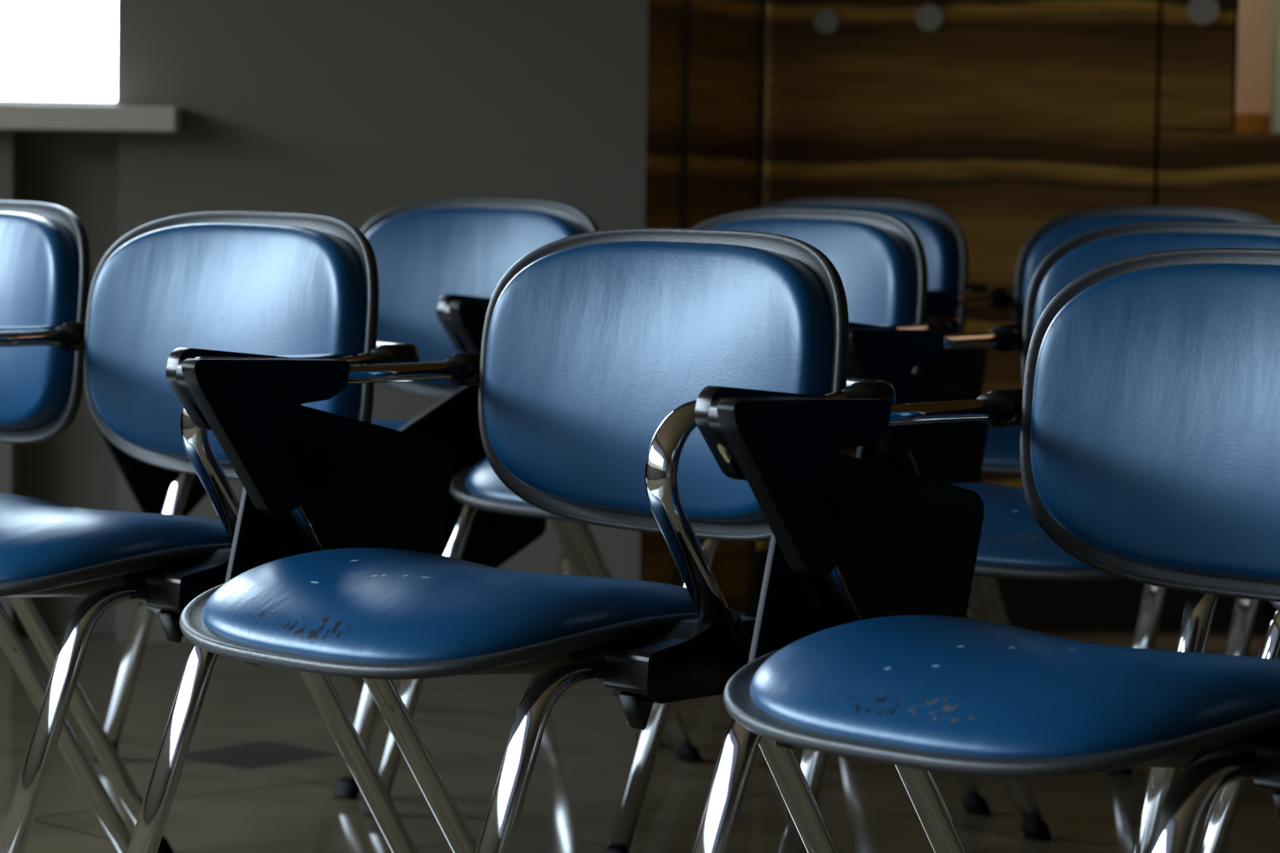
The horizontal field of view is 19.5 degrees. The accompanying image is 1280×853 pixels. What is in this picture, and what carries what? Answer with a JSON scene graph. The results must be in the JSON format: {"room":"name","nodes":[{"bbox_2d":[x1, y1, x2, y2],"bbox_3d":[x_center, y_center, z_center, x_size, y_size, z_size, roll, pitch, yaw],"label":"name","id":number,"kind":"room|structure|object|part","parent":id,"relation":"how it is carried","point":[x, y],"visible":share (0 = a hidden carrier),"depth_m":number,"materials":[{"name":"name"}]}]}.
{"room":"lecture hall","nodes":[
{"label":"lecture hall","id":0,"kind":"room"},
{"bbox_2d":[0,0,648,642],"bbox_3d":[-1.980,-1.181,6.412,4.003,3.050,0.300,1,4,0],"label":"wall","id":1,"kind":"structure","parent":0,"point":[353,112],"depth_m":6.31,"materials":[{"name":"grey paint"}]},
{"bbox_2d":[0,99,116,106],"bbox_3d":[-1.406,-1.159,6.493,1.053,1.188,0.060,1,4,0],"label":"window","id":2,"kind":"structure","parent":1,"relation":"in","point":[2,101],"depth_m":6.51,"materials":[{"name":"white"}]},
{"bbox_2d":[0,104,182,132],"bbox_3d":[-1.359,-0.536,6.399,1.165,0.042,0.360,1,4,0],"label":"windowsill","id":3,"kind":"structure","parent":1,"relation":"attached to","point":[12,117],"depth_m":6.22,"materials":[{"name":"beige stone"}]},
{"bbox_2d":[0,625,1279,852],"bbox_3d":[-0.261,0.731,2.462,8.100,0.120,13.200,1,4,0],"label":"floor","id":4,"kind":"structure","parent":0,"point":[260,773],"depth_m":5.04,"materials":[{"name":"stone"}]},
{"bbox_2d":[0,200,173,852],"bbox_3d":[-0.983,0.125,4.420,0.592,0.787,0.641,5,6,43],"label":"chair","id":5,"kind":"object","parent":4,"relation":"on","point":[45,266],"visible":0.78,"depth_m":4.42,"materials":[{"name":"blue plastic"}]},
{"bbox_2d":[0,211,78,429],"bbox_3d":[-0.814,-0.132,4.563,0.452,0.264,0.097,5,6,43],"label":"backrest cushion","id":6,"kind":"object","parent":5,"relation":"on","point":[39,250],"depth_m":4.43,"materials":[{"name":"blue leather"}]},
{"bbox_3d":[-0.671,0.304,4.367,0.035,0.425,0.286,5,6,43],"label":"leg","id":7,"kind":"part","parent":5,"relation":"part of","materials":[{"name":"silver metal"}]},
{"bbox_2d":[0,211,420,852],"bbox_3d":[-0.607,0.167,3.935,0.592,0.787,0.641,5,6,43],"label":"chair","id":8,"kind":"object","parent":4,"relation":"on","point":[292,286],"visible":0.73,"depth_m":3.96,"materials":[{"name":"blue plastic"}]},
{"bbox_3d":[-0.681,0.313,4.246,0.035,0.425,0.286,5,6,43],"label":"leg","id":9,"kind":"part","parent":8,"relation":"part of","materials":[{"name":"silver metal"}]},
{"bbox_3d":[-0.561,0.364,3.667,0.033,0.410,0.287,5,6,43],"label":"leg","id":10,"kind":"part","parent":8,"relation":"part of","materials":[{"name":"silver metal"}]},
{"bbox_2d":[0,493,232,582],"bbox_3d":[-0.627,0.115,3.898,0.453,0.073,0.396,5,6,43],"label":"seat cushion","id":11,"kind":"object","parent":8,"relation":"on","point":[42,540],"depth_m":3.72,"materials":[{"name":"blue leather"}]},
{"bbox_2d":[145,546,231,643],"bbox_3d":[-0.410,0.163,3.752,0.054,0.098,0.184,5,6,43],"label":"bracket","id":12,"kind":"object","parent":8,"relation":"attached to","point":[188,572],"depth_m":3.70,"materials":[{"name":"black plastic"}]},
{"bbox_2d":[86,222,365,464],"bbox_3d":[-0.440,-0.090,4.079,0.452,0.264,0.097,5,6,43],"label":"backrest cushion","id":13,"kind":"object","parent":8,"relation":"on","point":[272,289],"depth_m":4.10,"materials":[{"name":"blue leather"}]},
{"bbox_3d":[-0.296,0.346,3.884,0.035,0.425,0.286,5,6,43],"label":"leg","id":14,"kind":"part","parent":8,"relation":"part of","materials":[{"name":"silver metal"}]},
{"bbox_2d":[92,198,663,799],"bbox_3d":[-0.380,0.073,5.238,0.592,0.787,0.641,4,5,37],"label":"chair","id":15,"kind":"object","parent":4,"relation":"on","point":[424,251],"visible":0.2,"depth_m":5.39,"materials":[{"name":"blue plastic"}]},
{"bbox_3d":[-0.656,0.245,5.242,0.033,0.410,0.287,4,5,37],"label":"leg","id":16,"kind":"part","parent":15,"relation":"part of","materials":[{"name":"silver metal"}]},
{"bbox_2d":[196,475,204,489],"bbox_3d":[-0.581,0.038,5.389,0.054,0.098,0.184,4,5,37],"label":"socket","id":17,"kind":"object","parent":15,"relation":"attached to","point":[199,486],"depth_m":5.33,"materials":[{"name":"black plastic"}]},
{"bbox_3d":[-0.487,0.219,5.539,0.035,0.425,0.286,4,5,37],"label":"leg","id":18,"kind":"part","parent":15,"relation":"part of","materials":[{"name":"silver metal"}]},
{"bbox_3d":[-0.301,0.270,4.978,0.033,0.410,0.287,4,5,37],"label":"leg","id":19,"kind":"part","parent":15,"relation":"part of","materials":[{"name":"silver metal"}]},
{"bbox_2d":[370,418,412,430],"bbox_3d":[-0.396,0.021,5.198,0.453,0.073,0.396,4,5,37],"label":"seat cushion","id":20,"kind":"object","parent":15,"relation":"on","point":[396,424],"depth_m":5.08,"materials":[{"name":"blue leather"}]},
{"bbox_2d":[365,207,585,388],"bbox_3d":[-0.232,-0.185,5.399,0.452,0.264,0.097,4,5,37],"label":"backrest cushion","id":21,"kind":"object","parent":15,"relation":"on","point":[423,255],"depth_m":5.42,"materials":[{"name":"blue leather"}]},
{"bbox_3d":[-0.063,0.249,5.223,0.035,0.425,0.286,4,5,37],"label":"leg","id":22,"kind":"part","parent":15,"relation":"part of","materials":[{"name":"silver metal"}]},
{"bbox_2d":[127,227,896,852],"bbox_3d":[-0.142,0.212,3.431,0.592,0.787,0.641,5,6,44],"label":"chair","id":23,"kind":"object","parent":4,"relation":"on","point":[599,348],"visible":0.95,"depth_m":3.49,"materials":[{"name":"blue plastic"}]},
{"bbox_3d":[-0.417,0.381,3.471,0.033,0.410,0.287,5,6,44],"label":"leg","id":24,"kind":"part","parent":23,"relation":"part of","materials":[{"name":"silver metal"}]},
{"bbox_2d":[244,661,258,665],"bbox_3d":[-0.322,0.175,3.608,0.054,0.098,0.184,5,6,44],"label":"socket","id":25,"kind":"object","parent":23,"relation":"attached to","point":[245,661],"depth_m":3.56,"materials":[{"name":"black plastic"}]},
{"bbox_3d":[-0.211,0.358,3.743,0.035,0.425,0.286,5,6,44],"label":"leg","id":26,"kind":"part","parent":23,"relation":"part of","materials":[{"name":"silver metal"}]},
{"bbox_2d":[202,547,697,662],"bbox_3d":[-0.163,0.160,3.394,0.453,0.073,0.396,5,6,44],"label":"seat cushion","id":27,"kind":"object","parent":23,"relation":"on","point":[352,605],"depth_m":3.25,"materials":[{"name":"blue leather"}]},
{"bbox_3d":[-0.100,0.409,3.163,0.033,0.410,0.287,5,6,44],"label":"leg","id":28,"kind":"part","parent":23,"relation":"part of","materials":[{"name":"silver metal"}]},
{"bbox_2d":[484,240,832,523],"bbox_3d":[0.028,-0.045,3.572,0.452,0.264,0.097,5,6,44],"label":"backrest cushion","id":29,"kind":"object","parent":23,"relation":"on","point":[589,346],"depth_m":3.58,"materials":[{"name":"blue leather"}]},
{"bbox_2d":[604,608,755,729],"bbox_3d":[0.052,0.208,3.244,0.054,0.098,0.184,5,6,44],"label":"socket","id":30,"kind":"object","parent":23,"relation":"attached to","point":[673,655],"depth_m":3.21,"materials":[{"name":"black plastic"}]},
{"bbox_3d":[0.168,0.391,3.375,0.035,0.425,0.286,5,6,44],"label":"leg","id":31,"kind":"part","parent":23,"relation":"part of","materials":[{"name":"silver metal"}]},
{"bbox_2d":[360,208,991,852],"bbox_3d":[0.035,0.113,4.791,0.641,0.787,0.592,-3,6,-44],"label":"chair","id":32,"kind":"object","parent":4,"relation":"on","point":[880,261],"visible":0.22,"depth_m":4.83,"materials":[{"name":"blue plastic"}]},
{"bbox_3d":[-0.239,0.282,4.838,0.287,0.410,0.033,-3,6,-44],"label":"leg","id":33,"kind":"part","parent":32,"relation":"part of","materials":[{"name":"silver metal"}]},
{"bbox_2d":[487,511,504,524],"bbox_3d":[-0.140,0.076,4.972,0.184,0.098,0.054,-3,6,-44],"label":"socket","id":34,"kind":"object","parent":32,"relation":"attached to","point":[493,517],"depth_m":4.92,"materials":[{"name":"black plastic"}]},
{"bbox_2d":[465,457,531,505],"bbox_3d":[0.014,0.061,4.755,0.396,0.073,0.453,-3,6,-44],"label":"seat cushion","id":35,"kind":"object","parent":32,"relation":"on","point":[483,486],"depth_m":4.70,"materials":[{"name":"blue leather"}]},
{"bbox_3d":[-0.026,0.259,5.105,0.286,0.425,0.035,-3,6,-44],"label":"leg","id":36,"kind":"part","parent":32,"relation":"part of","materials":[{"name":"silver metal"}]},
{"bbox_3d":[0.070,0.310,4.522,0.287,0.410,0.033,-3,6,-44],"label":"leg","id":37,"kind":"part","parent":32,"relation":"part of","materials":[{"name":"silver metal"}]},
{"bbox_2d":[706,217,916,324],"bbox_3d":[0.210,-0.143,4.928,0.097,0.264,0.452,-3,6,-44],"label":"backrest cushion","id":38,"kind":"object","parent":32,"relation":"on","point":[874,260],"depth_m":4.81,"materials":[{"name":"blue leather"}]},
{"bbox_3d":[0.344,0.293,4.728,0.286,0.425,0.035,-3,6,-44],"label":"leg","id":39,"kind":"part","parent":32,"relation":"part of","materials":[{"name":"silver metal"}]},
{"bbox_2d":[527,197,994,688],"bbox_3d":[0.196,0.030,5.937,0.592,0.787,0.641,4,5,34],"label":"chair","id":40,"kind":"object","parent":4,"relation":"on","point":[943,239],"visible":0.11,"depth_m":5.97,"materials":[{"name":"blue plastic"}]},
{"bbox_3d":[-0.080,0.202,5.930,0.033,0.410,0.287,4,5,34],"label":"leg","id":41,"kind":"part","parent":40,"relation":"part of","materials":[{"name":"silver metal"}]},
{"bbox_3d":[0.285,0.227,5.681,0.033,0.410,0.287,4,5,34],"label":"leg","id":42,"kind":"part","parent":40,"relation":"part of","materials":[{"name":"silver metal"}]},
{"bbox_2d":[788,205,958,317],"bbox_3d":[0.337,-0.229,6.104,0.452,0.264,0.097,4,5,34],"label":"backrest cushion","id":43,"kind":"object","parent":40,"relation":"on","point":[937,230],"depth_m":5.98,"materials":[{"name":"blue leather"}]},
{"bbox_3d":[0.514,0.205,5.935,0.035,0.425,0.286,4,5,34],"label":"leg","id":44,"kind":"part","parent":40,"relation":"part of","materials":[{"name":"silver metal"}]},
{"bbox_2d":[691,248,1279,852],"bbox_3d":[0.347,0.254,2.980,0.641,0.787,0.592,-3,6,-44],"label":"chair","id":45,"kind":"object","parent":4,"relation":"on","point":[1146,410],"visible":1,"depth_m":3.10,"materials":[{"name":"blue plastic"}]},
{"bbox_3d":[0.073,0.422,3.025,0.287,0.410,0.033,-3,6,-44],"label":"leg","id":46,"kind":"part","parent":45,"relation":"part of","materials":[{"name":"silver metal"}]},
{"bbox_2d":[774,740,793,748],"bbox_3d":[0.172,0.217,3.160,0.184,0.098,0.054,-3,6,-44],"label":"socket","id":47,"kind":"object","parent":45,"relation":"attached to","point":[778,744],"depth_m":3.11,"materials":[{"name":"black plastic"}]},
{"bbox_3d":[0.285,0.399,3.294,0.286,0.425,0.035,-3,6,-44],"label":"leg","id":48,"kind":"part","parent":45,"relation":"part of","materials":[{"name":"silver metal"}]},
{"bbox_2d":[750,614,1279,757],"bbox_3d":[0.326,0.201,2.944,0.396,0.073,0.453,-3,6,-44],"label":"seat cushion","id":49,"kind":"object","parent":45,"relation":"on","point":[912,686],"depth_m":2.81,"materials":[{"name":"blue leather"}]},
{"bbox_2d":[1030,263,1279,582],"bbox_3d":[0.521,-0.003,3.118,0.097,0.264,0.452,-3,6,-44],"label":"backrest cushion","id":50,"kind":"object","parent":45,"relation":"on","point":[1155,388],"depth_m":3.16,"materials":[{"name":"blue leather"}]},
{"bbox_3d":[0.383,0.451,2.711,0.287,0.410,0.033,-3,6,-44],"label":"leg","id":51,"kind":"part","parent":45,"relation":"part of","materials":[{"name":"silver metal"}]},
{"bbox_2d":[1253,730,1279,824],"bbox_3d":[0.538,0.250,2.789,0.184,0.098,0.054,-3,6,-44],"label":"socket","id":52,"kind":"object","parent":45,"relation":"attached to","point":[1267,753],"depth_m":2.74,"materials":[{"name":"black plastic"}]},
{"bbox_2d":[778,221,1279,852],"bbox_3d":[0.518,0.162,4.242,0.592,0.787,0.641,4,5,38],"label":"chair","id":53,"kind":"object","parent":4,"relation":"on","point":[1012,544],"visible":0.4,"depth_m":4.37,"materials":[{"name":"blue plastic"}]},
{"bbox_3d":[0.242,0.333,4.252,0.033,0.410,0.287,4,5,38],"label":"leg","id":54,"kind":"part","parent":53,"relation":"part of","materials":[{"name":"silver metal"}]},
{"bbox_3d":[0.416,0.308,4.546,0.035,0.425,0.286,4,5,38],"label":"leg","id":55,"kind":"part","parent":53,"relation":"part of","materials":[{"name":"silver metal"}]},
{"bbox_2d":[951,483,1093,568],"bbox_3d":[0.501,0.110,4.204,0.453,0.073,0.396,4,5,38],"label":"seat cushion","id":56,"kind":"object","parent":53,"relation":"on","point":[1011,537],"depth_m":4.06,"materials":[{"name":"blue leather"}]},
{"bbox_2d":[1032,231,1279,333],"bbox_3d":[0.670,-0.097,4.401,0.452,0.264,0.097,4,5,38],"label":"backrest cushion","id":57,"kind":"object","parent":53,"relation":"on","point":[1082,254],"depth_m":4.47,"materials":[{"name":"blue leather"}]},
{"bbox_3d":[0.591,0.359,3.981,0.033,0.410,0.287,4,5,38],"label":"leg","id":58,"kind":"part","parent":53,"relation":"part of","materials":[{"name":"silver metal"}]},
{"bbox_2d":[1258,600,1276,619],"bbox_3d":[0.732,0.157,4.079,0.054,0.098,0.184,4,5,38],"label":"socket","id":59,"kind":"object","parent":53,"relation":"attached to","point":[1267,609],"depth_m":4.02,"materials":[{"name":"black plastic"}]},
{"bbox_2d":[921,205,1277,774],"bbox_3d":[0.657,0.068,5.527,0.592,0.787,0.641,4,5,34],"label":"chair","id":60,"kind":"object","parent":4,"relation":"on","point":[963,370],"visible":0.16,"depth_m":5.75,"materials":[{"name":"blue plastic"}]},
{"bbox_3d":[0.535,0.214,5.823,0.035,0.425,0.286,4,5,34],"label":"leg","id":61,"kind":"part","parent":60,"relation":"part of","materials":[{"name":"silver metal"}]},
{"bbox_2d":[982,425,1020,466],"bbox_3d":[0.642,0.016,5.487,0.453,0.073,0.396,4,5,34],"label":"seat cushion","id":62,"kind":"object","parent":60,"relation":"on","point":[1002,443],"depth_m":5.35,"materials":[{"name":"blue leather"}]},
{"bbox_2d":[1022,214,1244,324],"bbox_3d":[0.796,-0.192,5.695,0.452,0.264,0.097,4,5,34],"label":"backrest cushion","id":63,"kind":"object","parent":60,"relation":"on","point":[1057,231],"depth_m":5.76,"materials":[{"name":"blue leather"}]},
{"bbox_3d":[0.748,0.265,5.271,0.033,0.410,0.287,4,5,34],"label":"leg","id":64,"kind":"part","parent":60,"relation":"part of","materials":[{"name":"silver metal"}]},
{"bbox_2d":[1195,601,1279,852],"bbox_3d":[0.912,0.206,3.732,0.641,0.787,0.592,-2,5,-33],"label":"chair","id":65,"kind":"object","parent":4,"relation":"on","point":[1225,802],"visible":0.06,"depth_m":3.79,"materials":[{"name":"metal"}]},
{"bbox_2d":[1225,597,1258,656],"bbox_3d":[1.127,0.106,5.118,0.592,0.787,0.641,4,5,34],"label":"chair","id":66,"kind":"object","parent":4,"relation":"on","point":[1245,611],"visible":0.02,"depth_m":5.06,"materials":[{"name":"metal"}]},
{"bbox_2d":[639,0,684,585],"bbox_3d":[0.035,-1.145,6.357,0.040,3.050,0.178,3,5,22],"label":"wall reveal","id":67,"kind":"structure","parent":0,"point":[665,45],"depth_m":6.40,"materials":[{"name":"grey paint"}]},
{"bbox_2d":[675,0,690,586],"bbox_3d":[0.089,-1.149,6.424,0.010,3.050,0.010,1,4,0],"label":"trim","id":68,"kind":"structure","parent":67,"relation":"attached to","point":[687,2],"depth_m":6.46,"materials":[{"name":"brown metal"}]},
{"bbox_2d":[680,0,761,617],"bbox_3d":[0.141,-1.159,6.565,0.040,3.050,0.283,3,5,29],"label":"wall","id":69,"kind":"structure","parent":0,"point":[725,35],"depth_m":6.62,"materials":[{"name":"brown wood"}]},
{"bbox_2d":[750,0,767,617],"bbox_3d":[0.231,-1.166,6.671,0.010,3.050,0.010,1,4,0],"label":"trim","id":70,"kind":"structure","parent":69,"relation":"attached to","point":[764,2],"depth_m":6.71,"materials":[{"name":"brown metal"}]},
{"bbox_2d":[757,0,1279,549],"bbox_3d":[1.926,-1.141,6.701,3.384,3.050,0.040,1,4,0],"label":"wall","id":71,"kind":"structure","parent":0,"point":[1008,118],"depth_m":6.73,"materials":[{"name":"brown wood"}]},
{"bbox_2d":[813,8,839,34],"bbox_3d":[0.336,-0.730,6.703,0.045,0.045,0.021,1,4,0],"label":"button","id":72,"kind":"object","parent":71,"relation":"attached to","point":[826,21],"visible":1,"depth_m":6.70,"materials":[{"name":"silver metal"}]},
{"bbox_2d":[915,4,942,31],"bbox_3d":[0.522,-0.737,6.703,0.049,0.049,0.021,1,4,0],"label":"button","id":73,"kind":"object","parent":71,"relation":"attached to","point":[929,17],"visible":1,"depth_m":6.70,"materials":[{"name":"silver metal"}]},
{"bbox_2d":[755,549,1270,629],"bbox_3d":[1.903,0.316,6.784,3.384,0.130,0.012,1,4,0],"label":"baseboard","id":74,"kind":"structure","parent":71,"relation":"attached to","point":[1113,603],"depth_m":6.78,"materials":[{"name":"black wood"}]},
{"bbox_2d":[1153,0,1238,206],"bbox_3d":[0.653,-1.162,6.710,0.870,3.050,0.042,1,4,0],"label":"trim","id":75,"kind":"structure","parent":71,"relation":"attached to","point":[1236,13],"depth_m":6.73,"materials":[{"name":"black"}]},
{"bbox_2d":[1187,0,1219,25],"bbox_3d":[1.016,-0.751,6.701,0.055,0.055,0.021,1,4,0],"label":"button","id":76,"kind":"object","parent":71,"relation":"attached to","point":[1202,12],"visible":1,"depth_m":6.69,"materials":[{"name":"silver metal"}]},
{"bbox_2d":[1235,0,1273,113],"bbox_3d":[2.269,-1.189,7.404,2.700,3.050,0.050,1,4,0],"label":"wall","id":77,"kind":"structure","parent":0,"point":[1255,31],"depth_m":7.41,"materials":[{"name":"beige paint"}]},
{"bbox_2d":[1235,112,1270,132],"bbox_3d":[1.627,-0.145,7.423,1.150,0.945,0.070,1,4,0],"label":"trim","id":78,"kind":"structure","parent":77,"relation":"attached to","point":[1244,122],"depth_m":7.36,"materials":[{"name":"brown wood"}]},
{"bbox_2d":[1269,0,1279,133],"bbox_3d":[1.296,-0.869,7.289,0.095,2.400,0.070,1,4,0],"label":"trim","id":79,"kind":"structure","parent":77,"relation":"attached to","point":[1274,127],"depth_m":7.29,"materials":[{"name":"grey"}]}
]}

